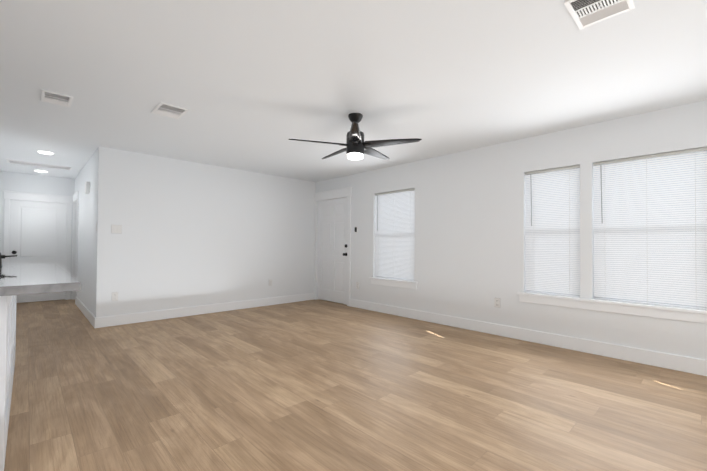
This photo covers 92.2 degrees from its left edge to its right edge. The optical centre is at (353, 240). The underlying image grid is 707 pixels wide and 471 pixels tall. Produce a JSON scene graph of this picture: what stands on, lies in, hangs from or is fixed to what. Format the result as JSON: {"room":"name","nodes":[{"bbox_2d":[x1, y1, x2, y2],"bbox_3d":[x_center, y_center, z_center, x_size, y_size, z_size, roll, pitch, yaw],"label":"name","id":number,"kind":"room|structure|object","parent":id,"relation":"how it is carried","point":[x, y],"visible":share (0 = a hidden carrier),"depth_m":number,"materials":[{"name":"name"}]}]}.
{"room":"empty living room","nodes":[
{"label":"empty living room","id":0,"kind":"room"},
{"bbox_2d":[0,171,74,298],"bbox_3d":[-5.862,-0.032,6.816,7.690,2.440,0.140,1,-1,-44],"label":"wall","id":1,"kind":"structure","parent":0,"point":[24,182],"depth_m":6.48,"materials":[{"name":"white paint"}]},
{"bbox_2d":[9,200,66,302],"bbox_3d":[-6.052,0.216,6.540,0.802,1.918,0.118,1,-1,-44],"label":"door","id":2,"kind":"structure","parent":1,"relation":"in","point":[37,232],"depth_m":6.55,"materials":[{"name":"white paint"}]},
{"bbox_2d":[3,191,78,304],"bbox_3d":[-5.746,0.136,6.334,1.155,2.092,0.995,1,-1,-44],"label":"door frame","id":3,"kind":"structure","parent":1,"relation":"attached to","point":[14,195],"depth_m":6.61,"materials":[{"name":"white paint"}]},
{"bbox_2d":[73,148,97,315],"bbox_3d":[-4.553,-0.037,5.828,0.140,2.440,3.100,1,-1,-44],"label":"wall","id":4,"kind":"structure","parent":0,"point":[86,243],"depth_m":5.29,"materials":[{"name":"white paint"}]},
{"bbox_2d":[76,297,95,326],"bbox_3d":[-4.281,1.109,5.407,0.016,0.140,2.410,1,-1,-44],"label":"baseboard","id":5,"kind":"structure","parent":4,"relation":"attached to","point":[87,313],"depth_m":5.22,"materials":[{"name":"white paint"}]},
{"bbox_2d":[85,181,89,193],"bbox_3d":[-4.077,-0.808,5.209,0.053,0.170,0.140,1,-1,-44],"label":"door chime","id":6,"kind":"object","parent":4,"relation":"attached to","point":[87,187],"visible":1,"depth_m":5.16,"materials":[{"name":"white plastic"}]},
{"bbox_2d":[95,146,315,317],"bbox_3d":[-2.163,-0.020,5.875,3.655,2.440,0.140,1,-1,-44],"label":"wall","id":7,"kind":"structure","parent":0,"point":[195,234],"depth_m":5.42,"materials":[{"name":"white paint"}]},
{"bbox_2d":[112,292,117,300],"bbox_3d":[-3.288,0.775,4.687,0.073,0.118,0.008,1,-1,-44],"label":"electrical outlet","id":8,"kind":"object","parent":7,"relation":"attached to","point":[114,296],"visible":1,"depth_m":4.68,"materials":[{"name":"grey plastic"}]},
{"bbox_2d":[111,225,121,233],"bbox_3d":[-3.277,-0.155,4.703,0.119,0.118,0.010,1,-1,-44],"label":"light switch","id":9,"kind":"object","parent":7,"relation":"attached to","point":[116,228],"visible":1,"depth_m":4.70,"materials":[{"name":"grey plastic"}]},
{"bbox_2d":[96,293,314,327],"bbox_3d":[-2.117,1.129,5.803,3.655,0.140,0.016,1,-1,-44],"label":"baseboard","id":10,"kind":"structure","parent":7,"relation":"attached to","point":[108,321],"depth_m":5.39,"materials":[{"name":"white paint"}]},
{"bbox_2d":[0,0,706,181],"bbox_3d":[-2.101,-1.323,2.924,7.970,0.080,10.980,1,-1,-44],"label":"ceiling","id":11,"kind":"structure","parent":0,"point":[253,85],"depth_m":2.63,"materials":[{"name":"white paint"}]},
{"bbox_2d":[6,159,71,169],"bbox_3d":[-5.244,-1.259,5.700,0.800,0.009,0.270,1,-1,-44],"label":"ceiling vent","id":12,"kind":"object","parent":11,"relation":"in","point":[38,164],"visible":0.98,"depth_m":5.64,"materials":[{"name":"silver metal"}]},
{"bbox_2d":[36,150,54,154],"bbox_3d":[-4.426,-1.261,4.891,0.200,0.018,0.200,1,-1,-44],"label":"recessed light","id":13,"kind":"object","parent":11,"relation":"in","point":[45,152],"visible":1,"depth_m":4.85,"materials":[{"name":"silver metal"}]},
{"bbox_2d":[41,90,72,106],"bbox_3d":[-2.689,-1.277,3.080,0.210,0.014,0.310,1,-1,-44],"label":"ceiling vent","id":14,"kind":"object","parent":11,"relation":"in","point":[56,98],"visible":1,"depth_m":3.06,"materials":[{"name":"silver metal"}]},
{"bbox_2d":[151,102,188,118],"bbox_3d":[-1.806,-1.268,3.345,0.250,0.014,0.340,1,-1,-44],"label":"ceiling vent","id":15,"kind":"object","parent":11,"relation":"in","point":[168,110],"visible":1,"depth_m":3.33,"materials":[{"name":"silver metal"}]},
{"bbox_2d":[289,113,421,159],"bbox_3d":[0.020,-1.042,3.477,1.250,0.436,1.250,1,-1,-44],"label":"fan","id":16,"kind":"object","parent":11,"relation":"hanging from","point":[357,147],"visible":1,"depth_m":3.36,"materials":[{"name":"black metal"}]},
{"bbox_2d":[564,0,634,29],"bbox_3d":[1.331,-1.268,1.837,0.320,0.014,0.260,1,-1,-44],"label":"ceiling vent","id":17,"kind":"object","parent":11,"relation":"in","point":[585,13],"visible":1,"depth_m":1.87,"materials":[{"name":"silver metal"}]},
{"bbox_2d":[4,299,706,470],"bbox_3d":[-2.118,1.182,2.888,7.970,0.050,10.980,1,-1,-44],"label":"floor","id":18,"kind":"structure","parent":0,"point":[316,385],"depth_m":2.50,"materials":[{"name":"brown wood"}]},
{"bbox_2d":[0,297,16,470],"bbox_3d":[-2.713,0.704,2.248,0.651,0.880,2.326,1,-1,-44],"label":"kitchen island","id":19,"kind":"object","parent":18,"relation":"on","point":[7,304],"depth_m":1.70,"materials":[{"name":"white paint"}]},
{"bbox_2d":[0,263,79,296],"bbox_3d":[-2.629,0.243,2.339,0.964,0.045,2.434,1,-1,-44],"label":"island countertop","id":20,"kind":"structure","parent":19,"relation":"on","point":[15,280],"depth_m":1.87,"materials":[{"name":"white stone"}]},
{"bbox_2d":[0,253,16,266],"bbox_3d":[-3.071,0.033,2.883,0.316,0.385,0.068,1,-1,-44],"label":"faucet","id":21,"kind":"object","parent":20,"relation":"on","point":[1,256],"depth_m":2.93,"materials":[{"name":"black"}]},
{"bbox_2d":[316,100,706,359],"bbox_3d":[0.715,-0.005,5.616,0.140,2.440,10.980,1,-1,-44],"label":"wall","id":22,"kind":"structure","parent":0,"point":[469,234],"depth_m":4.31,"materials":[{"name":"white paint"}]},
{"bbox_2d":[317,197,347,304],"bbox_3d":[-0.425,0.202,6.706,0.122,2.028,0.937,1,-1,-44],"label":"entry door","id":23,"kind":"structure","parent":22,"relation":"in","point":[332,246],"depth_m":6.71,"materials":[{"name":"white paint"}]},
{"bbox_2d":[314,187,351,305],"bbox_3d":[-0.391,0.118,6.740,0.176,2.212,1.145,1,-1,-44],"label":"door frame","id":24,"kind":"structure","parent":22,"relation":"attached to","point":[335,193],"depth_m":6.59,"materials":[{"name":"white paint"}]},
{"bbox_2d":[369,277,417,288],"bbox_3d":[0.659,0.697,5.591,0.115,0.115,0.990,1,-1,-44],"label":"window sill","id":25,"kind":"structure","parent":22,"relation":"attached to","point":[395,283],"depth_m":5.53,"materials":[{"name":"white paint"}]},
{"bbox_2d":[374,188,414,280],"bbox_3d":[0.667,-0.087,5.605,0.042,1.449,0.858,1,-1,-44],"label":"window blind","id":26,"kind":"object","parent":22,"relation":"attached to","point":[394,234],"visible":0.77,"depth_m":5.59,"materials":[{"name":"grey plastic"}]},
{"bbox_2d":[494,298,499,307],"bbox_3d":[1.830,0.794,4.330,0.008,0.118,0.073,1,-1,-44],"label":"electrical outlet","id":27,"kind":"object","parent":22,"relation":"attached to","point":[496,302],"visible":1,"depth_m":4.33,"materials":[{"name":"grey plastic"}]},
{"bbox_2d":[350,299,706,375],"bbox_3d":[2.147,1.132,3.987,0.016,0.140,6.380,1,-1,-44],"label":"baseboard","id":28,"kind":"structure","parent":22,"relation":"attached to","point":[671,361],"depth_m":3.81,"materials":[{"name":"white paint"}]},
{"bbox_2d":[526,168,579,295],"bbox_3d":[2.338,-0.100,3.980,0.066,1.455,0.580,1,-1,-44],"label":"window","id":29,"kind":"structure","parent":22,"relation":"in","point":[549,292],"depth_m":3.93,"materials":[{"name":"silver metal"}]},
{"bbox_2d":[525,165,579,296],"bbox_3d":[2.280,-0.100,3.924,0.042,1.449,0.568,1,-1,-44],"label":"window blind","id":30,"kind":"object","parent":29,"relation":"attached to","point":[552,233],"visible":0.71,"depth_m":3.91,"materials":[{"name":"grey plastic"}]},
{"bbox_2d":[517,292,706,323],"bbox_3d":[2.622,0.681,3.546,0.115,0.115,1.720,1,-1,-44],"label":"window sill","id":31,"kind":"structure","parent":22,"relation":"attached to","point":[671,313],"depth_m":3.42,"materials":[{"name":"white paint"}]},
{"bbox_2d":[596,150,706,307],"bbox_3d":[2.921,-0.104,3.373,0.066,1.455,0.882,1,-1,-44],"label":"window","id":32,"kind":"structure","parent":22,"relation":"in","point":[652,302],"depth_m":3.32,"materials":[{"name":"silver metal"}]},
{"bbox_2d":[593,147,706,309],"bbox_3d":[2.862,-0.105,3.317,0.042,1.449,0.870,1,-1,-44],"label":"window blind","id":33,"kind":"object","parent":32,"relation":"attached to","point":[650,228],"visible":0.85,"depth_m":3.29,"materials":[{"name":"grey plastic"}]}
]}

